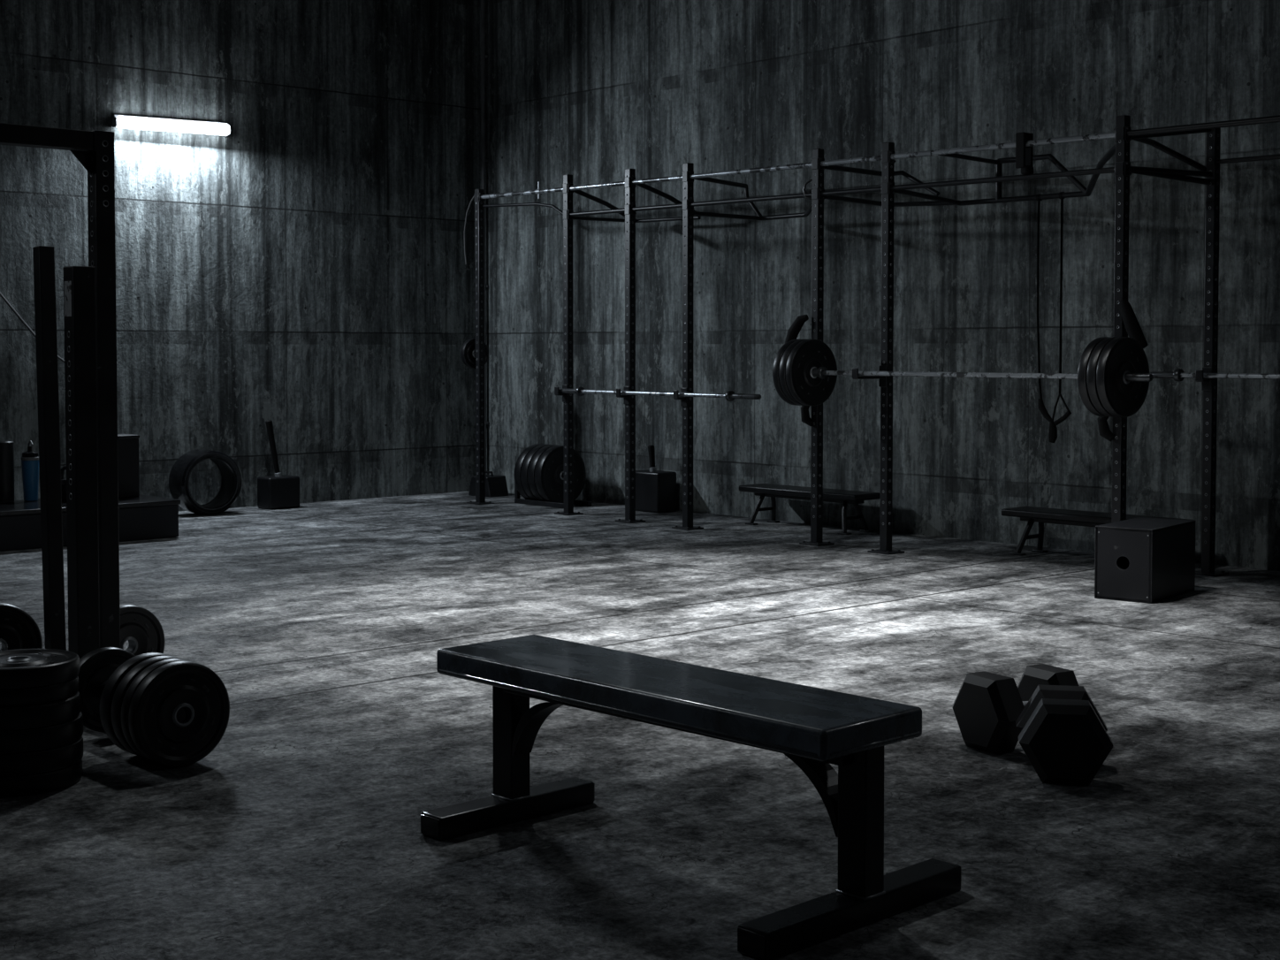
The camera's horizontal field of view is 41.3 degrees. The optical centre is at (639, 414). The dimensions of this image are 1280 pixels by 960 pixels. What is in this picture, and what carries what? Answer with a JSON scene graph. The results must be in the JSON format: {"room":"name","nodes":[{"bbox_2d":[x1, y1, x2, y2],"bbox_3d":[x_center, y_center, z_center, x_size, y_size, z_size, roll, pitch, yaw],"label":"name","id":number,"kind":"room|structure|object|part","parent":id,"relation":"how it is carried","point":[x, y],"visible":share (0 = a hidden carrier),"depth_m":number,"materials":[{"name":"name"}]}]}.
{"room":"gym","nodes":[
{"label":"gym","id":0,"kind":"room"},
{"bbox_2d":[0,0,479,511],"bbox_3d":[-6.082,-1.766,10.792,12.500,5.200,0.200,-2,3,-42],"label":"wall","id":1,"kind":"structure","parent":0,"point":[301,268],"depth_m":13.51,"materials":[{"name":"concrete"}]},
{"bbox_2d":[0,291,64,362],"bbox_3d":[-4.518,-0.448,12.113,1.336,2.445,0.018,-2,3,-42],"label":"cable","id":2,"kind":"object","parent":1,"relation":"attached to","point":[1,294],"visible":0.27,"depth_m":12.16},
{"bbox_2d":[111,114,230,135],"bbox_3d":[-3.545,-2.195,12.890,0.946,0.101,0.111,-4,4,-42],"label":"wall lamp","id":3,"kind":"object","parent":1,"relation":"attached to","point":[120,121],"visible":1,"depth_m":12.83,"materials":[{"name":"white plastic"}]},
{"bbox_2d":[0,491,1279,959],"bbox_3d":[-1.117,1.141,5.480,12.900,0.200,14.900,-2,3,-42],"label":"floor","id":4,"kind":"structure","parent":0,"point":[323,626],"depth_m":5.07,"materials":[{"name":"concrete"}]},
{"bbox_2d":[0,602,42,650],"bbox_3d":[-2.358,0.852,6.218,0.320,0.320,0.059,-1,3,-32],"label":"weight plate","id":5,"kind":"object","parent":4,"relation":"on","point":[19,629],"visible":0.56,"depth_m":6.23,"materials":[{"name":"black rubber"}]},
{"bbox_2d":[0,759,82,797],"bbox_3d":[-1.798,1.034,4.903,0.356,0.062,0.356,-2,3,-42],"label":"weight plate","id":6,"kind":"object","parent":4,"relation":"on","point":[44,782],"visible":0.42,"depth_m":4.77,"materials":[{"name":"black rubber"}]},
{"bbox_2d":[0,736,83,776],"bbox_3d":[-1.788,0.973,4.900,0.344,0.068,0.344,1,2,19],"label":"weight plate","id":7,"kind":"object","parent":6,"relation":"on","point":[19,764],"visible":0.52,"depth_m":4.77,"materials":[{"name":"black rubber"}]},
{"bbox_2d":[0,712,83,753],"bbox_3d":[-1.793,0.907,4.903,0.350,0.070,0.350,0,2,-10],"label":"weight plate","id":8,"kind":"object","parent":7,"relation":"on","point":[63,734],"visible":0.56,"depth_m":4.77,"materials":[{"name":"black rubber"}]},
{"bbox_2d":[0,691,80,731],"bbox_3d":[-1.793,0.843,4.891,0.344,0.068,0.344,-2,3,-38],"label":"weight plate","id":9,"kind":"object","parent":8,"relation":"on","point":[40,715],"visible":0.57,"depth_m":4.76,"materials":[{"name":"black rubber"}]},
{"bbox_2d":[0,676,78,706],"bbox_3d":[-1.793,0.785,4.898,0.330,0.054,0.330,1,2,23],"label":"weight plate","id":10,"kind":"object","parent":9,"relation":"on","point":[55,692],"visible":0.47,"depth_m":4.77,"materials":[{"name":"black rubber"}]},
{"bbox_2d":[0,648,79,689],"bbox_3d":[-1.788,0.732,4.891,0.330,0.062,0.330,0,2,-6],"label":"weight plate","id":11,"kind":"object","parent":10,"relation":"on","point":[20,668],"visible":1,"depth_m":4.82,"materials":[{"name":"black rubber"}]},
{"bbox_2d":[0,122,120,648],"bbox_3d":[-2.449,0.026,5.676,1.323,2.012,0.500,-2,3,-42],"label":"rack","id":12,"kind":"object","parent":4,"relation":"on","point":[94,149],"visible":0.67,"depth_m":5.95,"materials":[{"name":"metal"}]},
{"bbox_3d":[-1.947,-0.877,5.911,0.074,0.080,0.012,-2,3,-42],"label":"gusset plate","id":13,"kind":"part","parent":12,"relation":"part of","materials":[{"name":"black metal"}]},
{"bbox_2d":[0,494,180,550],"bbox_3d":[-3.934,0.705,10.956,1.740,0.250,0.720,-2,3,-42],"label":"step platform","id":14,"kind":"object","parent":4,"relation":"on","point":[140,517],"visible":0.66,"depth_m":11.02,"materials":[{"name":"black wood"}]},
{"bbox_2d":[0,441,14,502],"bbox_3d":[-4.162,0.375,11.073,0.148,0.400,0.148,-2,3,-42],"label":"foam roller","id":15,"kind":"object","parent":14,"relation":"on","point":[6,447],"visible":1,"depth_m":11.02,"materials":[{"name":"black rubber"}]},
{"bbox_2d":[21,440,38,501],"bbox_3d":[-4.019,0.370,11.191,0.116,0.400,0.116,-2,3,-42],"label":"water bottle","id":16,"kind":"object","parent":14,"relation":"on","point":[30,458],"visible":0.98,"depth_m":11.15,"materials":[{"name":"blue plastic"}]},
{"bbox_3d":[-4.019,0.244,11.186,0.108,0.074,0.108,-2,3,-42],"label":"lid","id":17,"kind":"part","parent":16,"relation":"part of","materials":[{"name":"black plastic"}]},
{"bbox_2d":[60,465,66,501],"bbox_3d":[-3.771,0.454,11.204,0.176,0.232,0.176,1,2,25],"label":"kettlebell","id":18,"kind":"object","parent":14,"relation":"on","point":[63,481],"visible":0.22,"depth_m":11.13,"materials":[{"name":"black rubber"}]},
{"bbox_3d":[-3.771,0.398,11.202,0.157,0.120,0.029,1,2,25],"label":"handle","id":19,"kind":"part","parent":18,"relation":"part of","materials":[{"name":"black metal"}]},
{"bbox_2d":[117,434,139,497],"bbox_3d":[-3.552,0.349,11.510,0.243,0.419,0.218,-2,3,-44],"label":"storage box","id":20,"kind":"object","parent":14,"relation":"on","point":[127,444],"visible":0.46,"depth_m":11.46,"materials":[{"name":"black plastic"}]},
{"bbox_3d":[-3.552,0.151,11.502,0.243,0.022,0.218,-2,3,-44],"label":"lid","id":21,"kind":"part","parent":20,"relation":"part of","materials":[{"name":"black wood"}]},
{"bbox_2d":[32,245,185,733],"bbox_3d":[-1.825,0.225,5.618,0.197,1.620,1.469,-2,3,-37],"label":"plate rack","id":22,"kind":"object","parent":4,"relation":"on","point":[79,281],"visible":0.73,"depth_m":5.78,"materials":[{"name":"metal"}]},
{"bbox_3d":[-2.128,0.176,6.123,0.058,1.560,0.058,-2,1,-42],"label":"post","id":23,"kind":"part","parent":22,"relation":"part of","materials":[{"name":"black metal"}]},
{"bbox_3d":[-1.904,0.228,5.790,0.081,1.460,0.080,-2,3,-42],"label":"post","id":24,"kind":"part","parent":22,"relation":"part of","materials":[{"name":"metal"}]},
{"bbox_2d":[77,647,135,732],"bbox_3d":[-1.712,0.884,5.454,0.270,0.270,0.054,-2,3,-42],"label":"weight plate","id":25,"kind":"object","parent":22,"relation":"on","point":[96,666],"visible":0.46,"depth_m":5.41,"materials":[{"name":"black rubber"}]},
{"bbox_2d":[99,652,173,754],"bbox_3d":[-1.506,0.893,5.229,0.314,0.314,0.062,-2,3,-42],"label":"weight plate","id":26,"kind":"object","parent":22,"relation":"on","point":[114,680],"visible":0.15,"depth_m":5.13,"materials":[{"name":"black rubber"}]},
{"bbox_2d":[110,655,182,758],"bbox_3d":[-1.457,0.895,5.175,0.314,0.314,0.056,-2,3,-42],"label":"weight plate","id":27,"kind":"object","parent":22,"relation":"on","point":[118,696],"visible":0.1,"depth_m":5.08,"materials":[{"name":"black rubber"}]},
{"bbox_2d":[120,658,189,761],"bbox_3d":[-1.415,0.897,5.130,0.314,0.314,0.050,-2,3,-42],"label":"weight plate","id":28,"kind":"object","parent":22,"relation":"on","point":[131,690],"visible":0.15,"depth_m":5.04,"materials":[{"name":"black rubber"}]},
{"bbox_2d":[128,661,229,767],"bbox_3d":[-1.380,0.898,5.091,0.314,0.314,0.054,-2,3,-42],"label":"weight plate","id":29,"kind":"object","parent":22,"relation":"on","point":[203,697],"visible":1,"depth_m":5.07,"materials":[{"name":"black rubber"}]},
{"bbox_2d":[119,604,165,655],"bbox_3d":[-1.909,0.859,6.304,0.056,0.300,0.300,2,3,43],"label":"weight plate","id":30,"kind":"object","parent":4,"relation":"on","point":[143,631],"visible":0.39,"depth_m":6.32,"materials":[{"name":"black rubber"}]},
{"bbox_2d":[168,449,241,515],"bbox_3d":[-3.292,0.512,12.854,0.490,0.490,0.276,-2,3,-38],"label":"tyre","id":31,"kind":"object","parent":4,"relation":"on","point":[229,491],"visible":0.99,"depth_m":12.78,"materials":[{"name":"black rubber"}]},
{"bbox_2d":[257,419,299,510],"bbox_3d":[-2.845,0.389,13.354,0.280,0.697,0.200,-2,3,-42],"label":"sledgehammer","id":32,"kind":"object","parent":4,"relation":"on","point":[277,491],"visible":1,"depth_m":13.30,"materials":[{"name":"black metal"}]},
{"bbox_3d":[-2.885,0.276,13.338,0.116,0.470,0.051,-1,2,-26],"label":"handle","id":33,"kind":"part","parent":32,"relation":"part of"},
{"bbox_2d":[468,471,508,496],"bbox_3d":[-1.294,0.589,14.498,0.275,0.209,0.220,2,3,42],"label":"block","id":34,"kind":"object","parent":4,"relation":"on","point":[496,485],"visible":0.77,"depth_m":14.44,"materials":[{"name":"black rubber"}]},
{"bbox_2d":[514,482,591,508],"bbox_3d":[-0.702,0.574,13.642,0.295,0.305,0.620,-2,3,-42],"label":"cradle","id":35,"kind":"object","parent":4,"relation":"on","point":[517,496],"visible":0.44,"depth_m":13.57,"materials":[{"name":"black metal"}]},
{"bbox_3d":[-0.898,0.546,13.855,0.295,0.265,0.035,-2,3,-42],"label":"post","id":36,"kind":"part","parent":35,"relation":"part of","materials":[{"name":"black metal"}]},
{"bbox_2d":[513,443,541,499],"bbox_3d":[-0.814,0.479,13.761,0.476,0.476,0.086,-2,3,-42],"label":"weight plate","id":37,"kind":"object","parent":35,"relation":"in","point":[520,460],"visible":0.16,"depth_m":13.62,"materials":[{"name":"black rubber"}]},
{"bbox_2d":[520,444,549,500],"bbox_3d":[-0.754,0.482,13.696,0.476,0.476,0.086,-2,3,-42],"label":"weight plate","id":38,"kind":"object","parent":35,"relation":"in","point":[527,460],"visible":0.16,"depth_m":13.55,"materials":[{"name":"black rubber"}]},
{"bbox_2d":[527,444,555,501],"bbox_3d":[-0.695,0.484,13.631,0.476,0.476,0.086,-2,3,-42],"label":"weight plate","id":39,"kind":"object","parent":35,"relation":"in","point":[535,459],"visible":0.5,"depth_m":13.49,"materials":[{"name":"black rubber"}]},
{"bbox_3d":[-0.702,0.707,13.648,0.295,0.040,0.620,-2,3,-42],"label":"frame","id":40,"kind":"part","parent":35,"relation":"part of","materials":[{"name":"black metal"}]},
{"bbox_2d":[534,445,586,502],"bbox_3d":[-0.635,0.487,13.566,0.476,0.476,0.086,-2,3,-42],"label":"weight plate","id":41,"kind":"object","parent":35,"relation":"in","point":[549,471],"visible":0.8,"depth_m":13.49,"materials":[{"name":"black rubber"}]},
{"bbox_2d":[635,444,676,512],"bbox_3d":[0.102,0.492,13.101,0.200,0.511,0.330,-2,3,-42],"label":"sledgehammer","id":42,"kind":"object","parent":4,"relation":"on","point":[655,490],"visible":0.88,"depth_m":13.00,"materials":[{"name":"black rubber"}]},
{"bbox_3d":[0.091,0.348,13.108,0.051,0.223,0.069,-2,3,-42],"label":"handle","id":43,"kind":"part","parent":42,"relation":"part of","materials":[{"name":"black rubber"}]},
{"bbox_2d":[420,634,961,959],"bbox_3d":[0.077,0.859,4.122,0.679,0.467,1.330,-2,3,-44],"label":"bench","id":44,"kind":"object","parent":4,"relation":"on","point":[816,728],"visible":1,"depth_m":3.82,"materials":[{"name":"black leather"}]},
{"bbox_3d":[-0.343,0.849,4.516,0.066,0.340,0.080,-2,3,-44],"label":"leg","id":45,"kind":"part","parent":44,"relation":"part of","materials":[{"name":"black paint"}]},
{"bbox_3d":[0.063,0.721,4.104,0.070,0.055,1.134,-2,3,-45],"label":"frame rail","id":46,"kind":"part","parent":44,"relation":"part of","materials":[{"name":"black metal"}]},
{"bbox_3d":[0.483,0.880,3.715,0.066,0.340,0.080,-2,3,-44],"label":"leg","id":47,"kind":"part","parent":44,"relation":"part of","materials":[{"name":"black paint"}]},
{"bbox_2d":[739,483,880,534],"bbox_3d":[1.173,0.658,11.864,0.280,0.275,1.100,-2,3,-42],"label":"bench","id":48,"kind":"object","parent":4,"relation":"on","point":[846,497],"visible":0.99,"depth_m":11.74,"materials":[{"name":"black leather"}]},
{"bbox_3d":[0.841,0.665,12.108,0.123,0.225,0.042,0,2,-6],"label":"leg","id":49,"kind":"part","parent":48,"relation":"part of","materials":[{"name":"black metal"}]},
{"bbox_3d":[0.959,0.661,12.216,0.042,0.225,0.123,0,2,11],"label":"leg","id":50,"kind":"part","parent":48,"relation":"part of","materials":[{"name":"black metal"}]},
{"bbox_3d":[1.173,0.578,11.860,0.100,0.032,0.940,-2,3,-42],"label":"frame rail","id":51,"kind":"part","parent":48,"relation":"part of","materials":[{"name":"black metal"}]},
{"bbox_3d":[1.387,0.688,11.512,0.042,0.225,0.123,0,2,11],"label":"leg","id":52,"kind":"part","parent":48,"relation":"part of","materials":[{"name":"black metal"}]},
{"bbox_3d":[1.506,0.684,11.621,0.123,0.225,0.042,0,2,-6],"label":"leg","id":53,"kind":"part","parent":48,"relation":"part of","materials":[{"name":"black metal"}]},
{"bbox_2d":[466,114,1279,576],"bbox_3d":[1.371,-0.448,10.866,0.987,2.561,8.195,-2,3,-40],"label":"rig","id":54,"kind":"object","parent":4,"relation":"on","point":[1125,321],"visible":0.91,"depth_m":10.77,"materials":[{"name":"metal"}]},
{"bbox_2d":[464,195,474,264],"bbox_3d":[-1.378,-1.495,13.737,0.010,0.555,0.164,-2,3,-40],"label":"cord","id":55,"kind":"object","parent":54,"relation":"hanging from","point":[474,195],"visible":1,"depth_m":13.78,"materials":[{"name":"black rubber"}]},
{"bbox_2d":[460,337,488,368],"bbox_3d":[-1.341,-0.494,13.762,0.250,0.250,0.054,-2,3,-40],"label":"weight plate","id":56,"kind":"object","parent":54,"relation":"hanging from","point":[468,349],"visible":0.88,"depth_m":13.71,"materials":[{"name":"black rubber"}]},
{"bbox_3d":[-1.292,0.713,13.752,0.150,0.019,0.170,-2,3,-40],"label":"plate","id":57,"kind":"part","parent":54,"relation":"part of","materials":[{"name":"black metal"}]},
{"bbox_3d":[-0.541,0.747,12.863,0.150,0.019,0.170,-2,3,-40],"label":"plate","id":58,"kind":"part","parent":54,"relation":"part of","materials":[{"name":"black metal"}]},
{"bbox_3d":[-0.070,0.769,12.307,0.150,0.019,0.170,-2,3,-40],"label":"plate","id":59,"kind":"part","parent":54,"relation":"part of","materials":[{"name":"black metal"}]},
{"bbox_2d":[558,386,761,401],"bbox_3d":[0.080,-0.147,11.977,0.072,0.072,2.195,-2,3,-40],"label":"barbell","id":60,"kind":"object","parent":54,"relation":"on","point":[729,395],"visible":1,"depth_m":11.85,"materials":[{"name":"metal"}]},
{"bbox_3d":[0.333,0.787,11.830,0.150,0.019,0.170,-2,3,-40],"label":"plate","id":61,"kind":"part","parent":54,"relation":"part of","materials":[{"name":"black metal"}]},
{"bbox_3d":[1.070,-1.438,10.861,0.071,0.133,0.017,2,3,40],"label":"loop handle","id":62,"kind":"part","parent":54,"relation":"part of","materials":[{"name":"black metal"}]},
{"bbox_3d":[1.133,0.823,10.884,0.150,0.019,0.170,-2,3,-40],"label":"plate","id":63,"kind":"part","parent":54,"relation":"part of","materials":[{"name":"black metal"}]},
{"bbox_3d":[1.512,0.841,10.435,0.150,0.019,0.170,-2,3,-40],"label":"plate","id":64,"kind":"part","parent":54,"relation":"part of","materials":[{"name":"black metal"}]},
{"bbox_2d":[812,366,1153,381],"bbox_3d":[1.743,-0.229,9.733,0.073,0.072,2.723,-2,3,-40],"label":"barbell","id":65,"kind":"object","parent":54,"relation":"on","point":[822,372],"visible":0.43,"depth_m":9.58,"materials":[{"name":"metal"}]},
{"bbox_2d":[772,339,799,405],"bbox_3d":[0.992,-0.263,10.621,0.416,0.416,0.056,-2,3,-40],"label":"weight plate","id":66,"kind":"object","parent":65,"relation":"on","point":[777,361],"visible":0.16,"depth_m":10.50,"materials":[{"name":"black rubber"}]},
{"bbox_2d":[778,339,804,405],"bbox_3d":[1.029,-0.261,10.578,0.416,0.416,0.056,-2,3,-40],"label":"weight plate","id":67,"kind":"object","parent":65,"relation":"on","point":[784,359],"visible":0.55,"depth_m":10.46,"materials":[{"name":"black rubber"}]},
{"bbox_2d":[785,338,837,405],"bbox_3d":[1.066,-0.260,10.534,0.416,0.416,0.056,-2,3,-40],"label":"weight plate","id":68,"kind":"object","parent":65,"relation":"on","point":[807,389],"visible":0.95,"depth_m":10.50,"materials":[{"name":"black rubber"}]},
{"bbox_2d":[1077,336,1108,416],"bbox_3d":[2.439,-0.197,8.911,0.416,0.416,0.056,-2,3,-40],"label":"weight plate","id":69,"kind":"object","parent":65,"relation":"on","point":[1082,371],"visible":0.15,"depth_m":8.79,"materials":[{"name":"black rubber"}]},
{"bbox_2d":[1086,336,1118,416],"bbox_3d":[2.476,-0.196,8.868,0.416,0.416,0.056,-2,3,-40],"label":"weight plate","id":70,"kind":"object","parent":65,"relation":"on","point":[1092,369],"visible":0.26,"depth_m":8.75,"materials":[{"name":"black rubber"}]},
{"bbox_2d":[1096,336,1149,417],"bbox_3d":[2.512,-0.194,8.824,0.416,0.416,0.056,-2,3,-40],"label":"weight plate","id":71,"kind":"object","parent":65,"relation":"on","point":[1120,356],"visible":0.95,"depth_m":8.78,"materials":[{"name":"black rubber"}]},
{"bbox_2d":[1036,191,1071,442],"bbox_3d":[2.486,-0.577,10.189,0.050,1.501,0.252,-2,3,-40],"label":"trainer","id":72,"kind":"object","parent":54,"relation":"hanging from","point":[1053,430],"visible":0.98,"depth_m":10.20,"materials":[{"name":"black fabric"}]},
{"bbox_3d":[3.161,0.878,9.446,0.150,0.019,0.170,-2,3,-40],"label":"plate","id":73,"kind":"part","parent":54,"relation":"part of","materials":[{"name":"black metal"}]},
{"bbox_2d":[1149,368,1279,381],"bbox_3d":[3.597,-0.192,8.772,0.072,0.072,2.200,-2,3,-40],"label":"barbell","id":74,"kind":"object","parent":54,"relation":"on","point":[1178,375],"visible":0.82,"depth_m":9.31,"materials":[{"name":"metal"}]},
{"bbox_2d":[952,663,1079,754],"bbox_3d":[1.202,0.929,5.370,0.369,0.230,0.266,-1,3,-30],"label":"dumbbell","id":75,"kind":"object","parent":4,"relation":"on","point":[986,706],"visible":0.59,"depth_m":5.26,"materials":[{"name":"rubber"}]},
{"bbox_2d":[1015,684,1113,784],"bbox_3d":[1.252,0.943,5.019,0.266,0.230,0.329,0,2,11],"label":"dumbbell","id":76,"kind":"object","parent":4,"relation":"on","point":[1063,735],"visible":1,"depth_m":4.87,"materials":[{"name":"rubber"}]},
{"bbox_2d":[1001,506,1194,556],"bbox_3d":[2.694,0.727,10.057,0.280,0.275,1.150,-2,3,-42],"label":"bench","id":77,"kind":"object","parent":4,"relation":"on","point":[1032,514],"visible":0.5,"depth_m":10.21,"materials":[{"name":"black leather"}]},
{"bbox_3d":[2.344,0.734,10.320,0.123,0.225,0.042,0,2,-6],"label":"leg","id":78,"kind":"part","parent":77,"relation":"part of","materials":[{"name":"black metal"}]},
{"bbox_3d":[2.463,0.730,10.428,0.042,0.225,0.123,0,2,11],"label":"leg","id":79,"kind":"part","parent":77,"relation":"part of","materials":[{"name":"black metal"}]},
{"bbox_3d":[2.694,0.647,10.054,0.100,0.032,0.990,-2,3,-42],"label":"frame rail","id":80,"kind":"part","parent":77,"relation":"part of","materials":[{"name":"black metal"}]},
{"bbox_2d":[1094,517,1195,603],"bbox_3d":[2.577,0.736,8.649,0.297,0.365,0.582,2,3,38],"label":"box","id":81,"kind":"object","parent":4,"relation":"on","point":[1139,560],"visible":1,"depth_m":8.46,"materials":[{"name":"black wood"}]},
{"bbox_3d":[2.402,0.745,8.429,0.295,0.363,0.018,2,3,38],"label":"panel","id":82,"kind":"part","parent":81,"relation":"part of","materials":[{"name":"black wood"}]},
{"bbox_2d":[479,0,1279,571],"bbox_3d":[3.565,-1.722,9.663,0.200,5.200,14.900,-2,3,-42],"label":"wall","id":83,"kind":"structure","parent":0,"point":[591,91],"depth_m":11.47,"materials":[{"name":"concrete"}]}
]}

